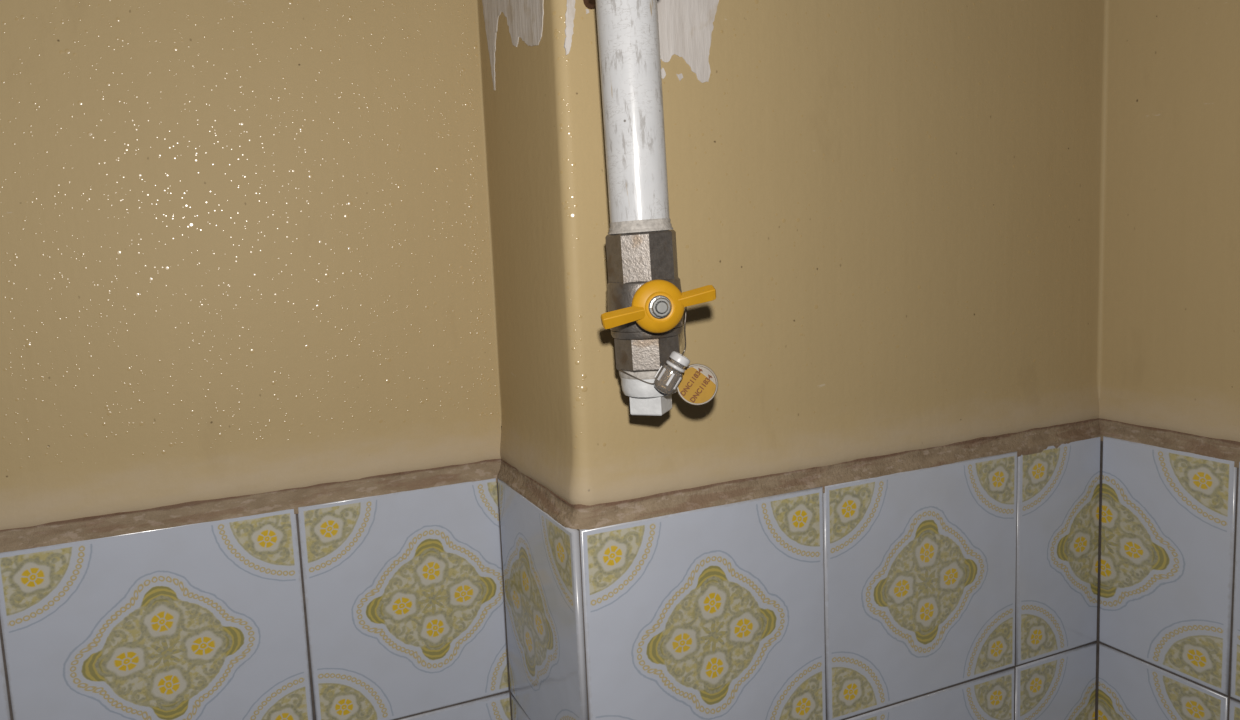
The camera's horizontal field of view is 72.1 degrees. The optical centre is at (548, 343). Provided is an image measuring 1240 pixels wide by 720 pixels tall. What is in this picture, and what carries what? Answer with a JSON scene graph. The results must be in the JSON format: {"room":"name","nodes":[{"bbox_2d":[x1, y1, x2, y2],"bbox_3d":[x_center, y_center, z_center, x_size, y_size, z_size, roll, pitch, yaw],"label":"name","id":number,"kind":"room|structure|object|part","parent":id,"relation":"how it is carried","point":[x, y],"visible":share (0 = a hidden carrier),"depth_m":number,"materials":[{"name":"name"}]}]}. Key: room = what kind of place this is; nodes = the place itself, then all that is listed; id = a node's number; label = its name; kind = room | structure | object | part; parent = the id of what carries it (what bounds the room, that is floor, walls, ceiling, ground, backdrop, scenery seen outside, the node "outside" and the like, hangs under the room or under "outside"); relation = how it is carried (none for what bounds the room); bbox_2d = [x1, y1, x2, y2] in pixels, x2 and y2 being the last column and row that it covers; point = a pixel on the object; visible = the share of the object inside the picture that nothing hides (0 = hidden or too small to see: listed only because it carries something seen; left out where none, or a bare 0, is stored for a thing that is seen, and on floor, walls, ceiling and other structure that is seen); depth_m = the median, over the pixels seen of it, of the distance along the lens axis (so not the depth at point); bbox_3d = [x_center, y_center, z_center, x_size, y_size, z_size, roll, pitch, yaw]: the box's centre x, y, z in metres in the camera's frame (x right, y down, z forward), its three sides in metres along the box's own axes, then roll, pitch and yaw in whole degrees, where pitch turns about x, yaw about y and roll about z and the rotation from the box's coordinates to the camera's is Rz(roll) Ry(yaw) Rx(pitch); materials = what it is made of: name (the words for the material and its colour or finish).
{"room":"kitchen","nodes":[
{"label":"kitchen","id":0,"kind":"room"},
{"bbox_2d":[0,0,512,719],"bbox_3d":[-0.268,0.006,0.443,0.550,1.045,0.030,-5,7,-21],"label":"wall","id":1,"kind":"structure","parent":0,"point":[245,245],"depth_m":0.47,"materials":[{"name":"paint"}]},
{"bbox_2d":[0,459,500,552],"bbox_3d":[-0.272,0.101,0.441,0.526,0.016,0.012,-5,7,-21],"label":"trim","id":2,"kind":"structure","parent":1,"relation":"attached to","point":[193,512],"depth_m":0.47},
{"bbox_2d":[475,0,1109,719],"bbox_3d":[0.161,-0.026,0.534,0.383,1.045,0.129,-5,7,-21],"label":"wall","id":3,"kind":"structure","parent":0,"point":[894,211],"depth_m":0.48,"materials":[{"name":"paint"}]},
{"bbox_2d":[596,0,672,234],"bbox_3d":[0.024,-0.278,0.358,0.030,0.460,0.030,-7,7,-21],"label":"gas pipe","id":4,"kind":"object","parent":3,"relation":"attached to","point":[628,30],"visible":0.99,"depth_m":0.37,"materials":[{"name":"white metal"}]},
{"bbox_2d":[583,0,595,8],"bbox_3d":[0.035,-0.162,0.382,0.044,0.014,0.050,-2,6,8],"label":"clamp","id":5,"kind":"object","parent":4,"relation":"attached to","point":[590,4],"visible":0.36,"depth_m":0.40,"materials":[{"name":"metal"}]},
{"bbox_2d":[601,230,715,415],"bbox_3d":[0.042,-0.008,0.380,0.050,0.083,0.052,-7,7,-21],"label":"valve","id":6,"kind":"object","parent":4,"relation":"attached to","point":[646,301],"visible":0.93,"depth_m":0.38,"materials":[{"name":"cast iron"},{"name":"yellow lacquer"},{"name":"zinc steel"}]},
{"bbox_3d":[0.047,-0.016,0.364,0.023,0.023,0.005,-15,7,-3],"label":"handle","id":7,"kind":"part","parent":6,"relation":"part of","materials":[{"name":"yellow paint"}]},
{"bbox_2d":[648,295,671,318],"bbox_3d":[0.048,-0.015,0.362,0.010,0.010,0.001,-15,7,-3],"label":"nut","id":8,"kind":"object","parent":6,"relation":"in","point":[649,306],"depth_m":0.36,"materials":[{"name":"silver metal"}]},
{"bbox_3d":[0.048,-0.015,0.360,0.005,0.005,0.004,-15,7,-3],"label":"stem","id":9,"kind":"part","parent":6,"relation":"part of","materials":[{"name":"silver metal"}]},
{"bbox_2d":[619,307,717,404],"bbox_3d":[0.051,0.004,0.388,0.033,0.047,0.042,-8,8,-36],"label":"seal","id":10,"kind":"object","parent":6,"relation":"attached to","point":[696,384],"visible":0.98,"depth_m":0.38,"materials":[{"name":"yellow plastic"}]},
{"bbox_2d":[497,418,1101,529],"bbox_3d":[0.166,0.067,0.544,0.382,0.016,0.127,-5,7,-21],"label":"trim","id":11,"kind":"structure","parent":3,"relation":"attached to","point":[1035,440],"depth_m":0.47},
{"bbox_2d":[1095,0,1239,719],"bbox_3d":[0.410,-0.029,0.444,0.030,1.045,0.234,-5,7,-21],"label":"wall","id":12,"kind":"structure","parent":0,"point":[1168,620],"depth_m":0.51,"materials":[{"name":"paint"}]},
{"bbox_2d":[1099,418,1239,467],"bbox_3d":[0.404,0.064,0.457,0.011,0.017,0.225,-5,7,-21],"label":"trim","id":13,"kind":"structure","parent":12,"relation":"attached to","point":[1223,449],"depth_m":0.51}
]}

